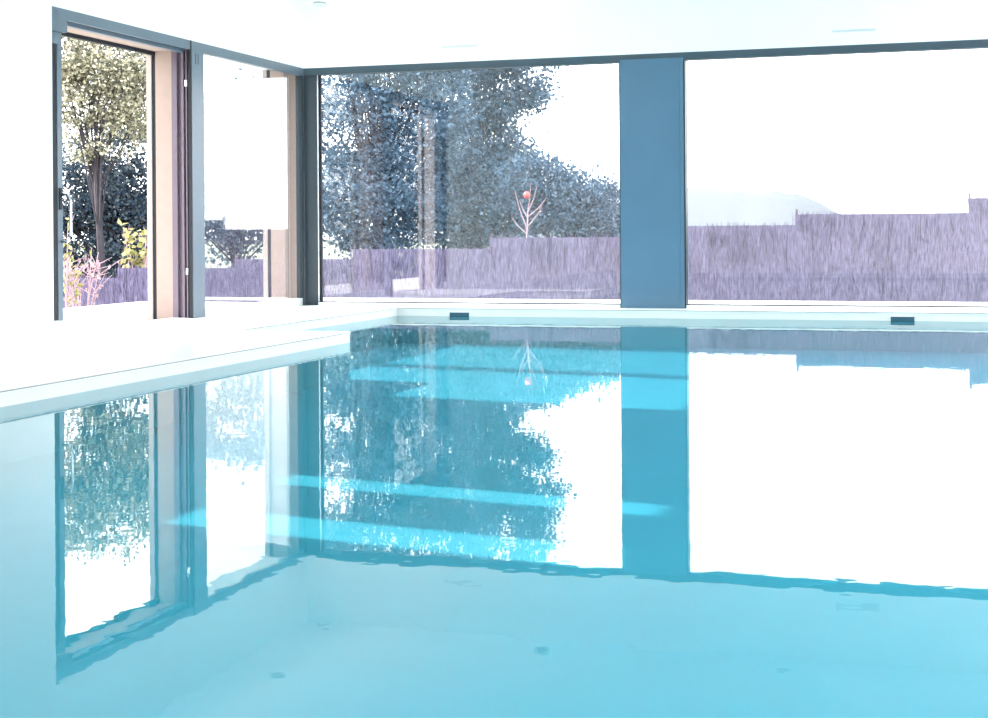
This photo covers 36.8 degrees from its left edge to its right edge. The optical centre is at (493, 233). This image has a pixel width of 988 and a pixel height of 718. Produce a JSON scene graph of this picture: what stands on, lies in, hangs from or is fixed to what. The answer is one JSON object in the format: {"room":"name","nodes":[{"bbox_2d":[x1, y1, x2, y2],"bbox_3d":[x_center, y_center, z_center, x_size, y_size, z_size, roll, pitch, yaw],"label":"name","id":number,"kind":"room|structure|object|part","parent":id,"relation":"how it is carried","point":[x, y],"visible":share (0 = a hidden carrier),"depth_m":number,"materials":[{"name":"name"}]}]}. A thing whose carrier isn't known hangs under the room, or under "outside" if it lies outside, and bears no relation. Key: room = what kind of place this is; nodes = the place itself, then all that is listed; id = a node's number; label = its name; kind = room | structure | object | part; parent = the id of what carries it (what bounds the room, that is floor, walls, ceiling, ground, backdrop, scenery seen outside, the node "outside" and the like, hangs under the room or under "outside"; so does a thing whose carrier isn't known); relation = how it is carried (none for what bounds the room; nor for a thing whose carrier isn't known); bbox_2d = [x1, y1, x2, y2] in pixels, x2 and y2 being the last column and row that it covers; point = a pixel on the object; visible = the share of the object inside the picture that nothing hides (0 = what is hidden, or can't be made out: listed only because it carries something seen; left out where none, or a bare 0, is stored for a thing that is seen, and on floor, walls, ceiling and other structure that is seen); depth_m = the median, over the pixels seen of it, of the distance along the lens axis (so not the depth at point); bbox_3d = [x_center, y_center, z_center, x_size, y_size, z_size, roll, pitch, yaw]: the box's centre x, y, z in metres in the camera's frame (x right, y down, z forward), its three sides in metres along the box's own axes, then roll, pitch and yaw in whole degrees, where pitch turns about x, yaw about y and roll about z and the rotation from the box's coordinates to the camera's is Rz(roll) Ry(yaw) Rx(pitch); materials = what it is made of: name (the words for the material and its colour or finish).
{"room":"indoor swimming pool","nodes":[
{"label":"indoor swimming pool","id":0,"kind":"room"},
{"bbox_2d":[0,0,303,332],"bbox_3d":[-4.137,-0.698,7.062,0.400,2.877,15.400,0,0,17],"label":"wall","id":1,"kind":"structure","parent":0,"point":[272,30],"depth_m":9.94,"materials":[{"name":"white paint"}]},
{"bbox_2d":[0,327,53,340],"bbox_3d":[-3.296,0.660,9.058,0.008,0.050,2.107,0,0,17],"label":"baseboard","id":2,"kind":"structure","parent":1,"relation":"attached to","point":[50,330],"depth_m":9.77,"materials":[{"name":"white paint"}]},
{"bbox_2d":[54,27,168,55],"bbox_3d":[-2.989,-1.490,11.074,0.228,0.108,1.913,0,0,17],"label":"trim","id":3,"kind":"structure","parent":1,"relation":"attached to","point":[72,33],"depth_m":11.29,"materials":[{"name":"beige wood"}]},
{"bbox_2d":[52,6,189,333],"bbox_3d":[-2.926,-0.421,10.503,0.216,2.247,2.970,0,0,17],"label":"door","id":4,"kind":"structure","parent":1,"relation":"in","point":[62,18],"depth_m":10.24,"materials":[{"name":"grey metal"}]},
{"bbox_3d":[-2.985,-0.239,10.234,0.007,0.150,0.030,0,0,17],"label":"lock plate","id":5,"kind":"part","parent":4,"relation":"part of","materials":[{"name":"grey metal"}]},
{"bbox_3d":[-2.942,-0.104,10.226,0.084,0.347,0.020,0,0,17],"label":"handle","id":6,"kind":"part","parent":4,"relation":"part of","materials":[{"name":"metal"}]},
{"bbox_2d":[146,51,172,319],"bbox_3d":[-2.668,-0.283,12.083,0.228,2.527,0.200,0,0,17],"label":"trim","id":7,"kind":"structure","parent":1,"relation":"attached to","point":[158,66],"depth_m":11.99,"materials":[{"name":"beige wood"}]},
{"bbox_2d":[171,40,204,317],"bbox_3d":[-2.475,-0.434,12.028,0.176,2.227,0.230,0,0,17],"label":"trim","id":8,"kind":"structure","parent":1,"relation":"attached to","point":[187,67],"depth_m":11.95,"materials":[{"name":"grey metal"}]},
{"bbox_2d":[204,44,305,316],"bbox_3d":[-2.099,-0.427,13.053,0.066,2.247,1.950,0,0,17],"label":"window","id":9,"kind":"structure","parent":1,"relation":"in","point":[298,72],"depth_m":13.92,"materials":[{"name":"grey metal"}]},
{"bbox_3d":[-2.102,0.652,13.027,0.062,0.090,1.895,0,0,17],"label":"rail","id":10,"kind":"part","parent":9,"relation":"part of","materials":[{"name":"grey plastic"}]},
{"bbox_2d":[262,69,296,300],"bbox_3d":[-2.035,-0.287,14.126,0.228,2.527,0.262,0,0,17],"label":"trim","id":11,"kind":"structure","parent":1,"relation":"attached to","point":[278,88],"depth_m":14.02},
{"bbox_2d":[291,0,376,4],"bbox_3d":[0.282,-2.291,5.479,9.800,0.250,15.800,0,0,17],"label":"ceiling","id":12,"kind":"structure","parent":0,"point":[304,2],"depth_m":13.79,"materials":[{"name":"white paint"}]},
{"bbox_2d":[313,1,325,5],"bbox_3d":[-1.626,-2.138,13.844,0.115,0.030,0.115,0,0,17],"label":"ceiling sensor","id":13,"kind":"object","parent":12,"relation":"attached to","point":[318,3],"visible":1,"depth_m":13.80,"materials":[{"name":"white plastic"}]},
{"bbox_2d":[0,412,987,717],"bbox_3d":[0.651,1.041,7.220,6.590,0.120,10.950,0,0,17],"label":"floor","id":14,"kind":"structure","parent":0,"point":[681,565],"depth_m":4.39,"materials":[{"name":"blue liquid"}]},
{"bbox_2d":[0,305,987,393],"bbox_3d":[0.302,0.668,5.479,9.000,0.014,15.000,0,0,17],"label":"deck","id":15,"kind":"object","parent":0,"point":[37,360],"visible":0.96,"depth_m":9.38,"materials":[{"name":"white tile"}]},
{"bbox_2d":[0,308,987,392],"bbox_3d":[0.648,0.664,7.221,6.562,0.006,10.920,0,0,17],"label":"trim","id":16,"kind":"structure","parent":15,"relation":"attached to","point":[394,308],"depth_m":11.84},
{"bbox_2d":[0,309,987,464],"bbox_3d":[0.304,0.929,5.479,9.000,0.509,15.000,0,0,17],"label":"pool edge","id":17,"kind":"structure","parent":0,"point":[16,443],"depth_m":8.24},
{"bbox_2d":[448,312,470,315],"bbox_3d":[-0.309,0.730,13.233,0.216,0.064,0.010,0,0,17],"label":"inlet","id":18,"kind":"object","parent":17,"relation":"attached to","point":[451,313],"visible":0.55,"depth_m":13.23,"materials":[{"name":"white plastic"}]},
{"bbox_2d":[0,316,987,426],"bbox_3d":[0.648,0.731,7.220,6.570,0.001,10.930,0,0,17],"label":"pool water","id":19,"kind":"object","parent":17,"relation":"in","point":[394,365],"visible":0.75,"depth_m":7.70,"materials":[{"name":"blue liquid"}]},
{"bbox_2d":[888,316,916,320],"bbox_3d":[3.328,0.705,12.106,0.221,0.064,0.010,0,0,17],"label":"inlet","id":20,"kind":"object","parent":17,"relation":"attached to","point":[893,318],"visible":0.62,"depth_m":12.11,"materials":[{"name":"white plastic"}]},
{"bbox_2d":[303,0,987,67],"bbox_3d":[2.764,-0.620,12.775,9.400,3.127,0.400,0,0,17],"label":"ceiling","id":21,"kind":"structure","parent":0,"point":[379,32],"depth_m":13.12,"materials":[{"name":"white paint"}]},
{"bbox_2d":[440,43,479,49],"bbox_3d":[-0.312,-1.702,13.512,0.380,0.044,0.008,0,0,17],"label":"air vent","id":22,"kind":"object","parent":21,"relation":"in","point":[468,45],"visible":1,"depth_m":13.51,"materials":[{"name":"white paint"}]},
{"bbox_2d":[304,55,620,307],"bbox_3d":[-0.319,-0.424,13.574,3.035,2.277,0.100,0,0,17],"label":"window","id":23,"kind":"structure","parent":21,"relation":"in","point":[312,76],"depth_m":13.93,"materials":[{"name":"grey metal"}]},
{"bbox_3d":[-0.252,0.675,13.556,2.888,0.079,0.100,0,0,17],"label":"sill","id":24,"kind":"part","parent":23,"relation":"part of","materials":[{"name":"white plastic"}]},
{"bbox_2d":[620,52,682,59],"bbox_3d":[1.405,-1.552,13.089,0.560,0.045,0.200,0,0,17],"label":"trim","id":25,"kind":"structure","parent":21,"relation":"attached to","point":[676,54],"depth_m":12.99,"materials":[{"name":"grey metal"}]},
{"bbox_2d":[620,57,688,308],"bbox_3d":[1.411,-0.438,13.082,0.560,2.182,0.216,0,0,17],"label":"pillar","id":26,"kind":"structure","parent":21,"relation":"attached to","point":[651,90],"depth_m":12.98,"materials":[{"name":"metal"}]},
{"bbox_2d":[683,39,987,310],"bbox_3d":[3.244,-0.448,12.469,3.305,2.277,0.100,0,0,17],"label":"window","id":27,"kind":"structure","parent":21,"relation":"in","point":[980,43],"depth_m":12.59,"materials":[{"name":"grey metal"}]},
{"bbox_3d":[3.211,0.651,12.482,3.191,0.079,0.100,0,0,17],"label":"sill","id":28,"kind":"part","parent":27,"relation":"part of","materials":[{"name":"white plastic"}]},
{"bbox_2d":[831,27,876,33],"bbox_3d":[3.021,-1.705,12.479,0.380,0.044,0.008,0,0,17],"label":"air vent","id":29,"kind":"object","parent":21,"relation":"in","point":[861,29],"visible":1,"depth_m":12.48,"materials":[{"name":"white paint"}]},
{"label":"outside","id":30,"kind":"structure","parent":0,"visible":0},
{"bbox_2d":[63,239,488,267],"bbox_3d":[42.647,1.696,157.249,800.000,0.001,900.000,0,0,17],"label":"ground","id":31,"kind":"structure","parent":30,"point":[331,248],"depth_m":162.26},
{"bbox_2d":[63,212,91,307],"bbox_3d":[-5.545,0.873,19.245,0.604,2.302,0.500,0,0,17],"label":"shrub","id":32,"kind":"object","parent":31,"relation":"on","point":[68,298],"visible":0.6,"depth_m":19.18,"materials":[{"name":"pink plant"}]},
{"bbox_2d":[63,248,122,306],"bbox_3d":[-5.507,1.109,19.943,0.954,1.832,0.706,0,0,17],"label":"shrub","id":33,"kind":"object","parent":31,"relation":"on","point":[94,265],"visible":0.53,"depth_m":19.93,"materials":[{"name":"pink plant"}]},
{"bbox_2d":[62,106,147,277],"bbox_3d":[-6.875,-0.138,25.406,3.456,4.342,2.574,0,0,-12],"label":"tree","id":34,"kind":"object","parent":31,"relation":"on","point":[121,201],"visible":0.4,"depth_m":24.99,"materials":[{"name":"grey plant"}]},
{"bbox_2d":[117,218,147,267],"bbox_3d":[-5.242,0.897,21.867,0.559,2.250,0.681,0,0,-20],"label":"shrub","id":35,"kind":"object","parent":31,"relation":"on","point":[137,261],"visible":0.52,"depth_m":21.86,"materials":[{"name":"yellow plant"}]},
{"bbox_2d":[62,36,212,277],"bbox_3d":[-6.057,-0.863,23.623,3.190,5.788,1.736,0,0,15],"label":"tree","id":36,"kind":"object","parent":31,"relation":"on","point":[129,73],"visible":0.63,"depth_m":23.41,"materials":[{"name":"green plant"}]},
{"bbox_2d":[144,68,324,267],"bbox_3d":[-4.697,-0.496,27.176,3.556,5.033,2.644,0,0,23],"label":"tree","id":37,"kind":"object","parent":31,"relation":"on","point":[231,228],"visible":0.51,"depth_m":26.91,"materials":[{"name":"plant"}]},
{"bbox_2d":[322,69,499,258],"bbox_3d":[-1.721,-1.893,23.813,3.876,7.785,2.646,0,0,30],"label":"tree","id":38,"kind":"object","parent":31,"relation":"on","point":[377,192],"visible":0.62,"depth_m":23.40,"materials":[{"name":"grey plant"}]},
{"bbox_2d":[400,66,569,248],"bbox_3d":[-0.260,-1.496,27.028,3.914,6.972,2.570,0,0,20],"label":"tree","id":39,"kind":"object","parent":31,"relation":"on","point":[482,218],"visible":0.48,"depth_m":26.49,"materials":[{"name":"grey plant"}]},
{"bbox_2d":[63,193,987,307],"bbox_3d":[1.829,0.541,19.128,24.288,2.865,0.092,0,0,17],"label":"fence","id":40,"kind":"object","parent":31,"relation":"on","point":[887,257],"visible":0.41,"depth_m":18.80,"materials":[{"name":"purple wood"}]},
{"bbox_3d":[-6.090,1.310,21.585,1.563,1.435,0.091,0,0,17],"label":"fence panel","id":41,"kind":"part","parent":40,"relation":"part of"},
{"bbox_3d":[-4.511,1.226,21.095,1.958,1.580,0.091,0,0,17],"label":"fence panel","id":42,"kind":"part","parent":40,"relation":"part of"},
{"bbox_3d":[-2.806,1.153,20.567,1.892,1.703,0.091,0,0,17],"label":"fence panel","id":43,"kind":"part","parent":40,"relation":"part of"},
{"bbox_3d":[-0.994,1.074,20.004,2.056,1.837,0.091,0,0,17],"label":"fence panel","id":44,"kind":"part","parent":40,"relation":"part of","materials":[{"name":"purple wood"}]},
{"bbox_3d":[0.952,0.988,19.401,2.274,1.983,0.091,0,0,17],"label":"fence panel","id":45,"kind":"part","parent":40,"relation":"part of","materials":[{"name":"purple wood"}]},
{"bbox_3d":[2.848,0.906,18.813,2.011,2.120,0.091,0,0,17],"label":"fence panel","id":46,"kind":"part","parent":40,"relation":"part of","materials":[{"name":"purple wood"}]},
{"bbox_3d":[4.729,0.827,18.230,2.134,2.253,0.091,0,0,17],"label":"fence panel","id":47,"kind":"part","parent":40,"relation":"part of","materials":[{"name":"purple wood"}]},
{"bbox_3d":[6.651,0.725,17.634,2.128,2.430,0.091,0,0,17],"label":"fence panel","id":48,"kind":"part","parent":40,"relation":"part of","materials":[{"name":"purple wood"}]},
{"bbox_2d":[512,185,544,237],"bbox_3d":[0.474,0.647,19.965,0.464,2.670,0.097,0,0,2],"label":"bare sapling","id":49,"kind":"object","parent":31,"relation":"on","point":[526,194],"visible":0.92,"depth_m":19.98,"materials":[{"name":"pink plant"}]},
{"bbox_2d":[486,148,619,237],"bbox_3d":[1.118,0.335,22.507,2.400,3.308,1.881,0,0,21],"label":"tree","id":50,"kind":"object","parent":31,"relation":"on","point":[581,208],"visible":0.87,"depth_m":22.20,"materials":[{"name":"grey plant"}]},
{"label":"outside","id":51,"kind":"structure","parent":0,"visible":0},
{"bbox_2d":[323,298,987,305],"bbox_3d":[2.990,1.265,13.122,10.400,1.300,0.770,0,0,17],"label":"terrace","id":52,"kind":"object","parent":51,"point":[324,299],"visible":0.11,"depth_m":13.57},
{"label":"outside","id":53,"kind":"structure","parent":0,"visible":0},
{"bbox_2d":[63,301,252,329],"bbox_3d":[-4.955,1.339,8.011,1.750,1.261,14.720,0,0,17],"label":"terrace","id":54,"kind":"object","parent":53,"point":[98,315],"visible":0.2,"depth_m":12.84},
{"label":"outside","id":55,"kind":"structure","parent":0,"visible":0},
{"bbox_2d":[438,187,837,242],"bbox_3d":[68.398,-3.852,358.644,150.000,14.246,100.000,0,0,17],"label":"hill","id":56,"kind":"structure","parent":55,"point":[705,205],"depth_m":326.61,"materials":[{"name":"white"}]}
]}

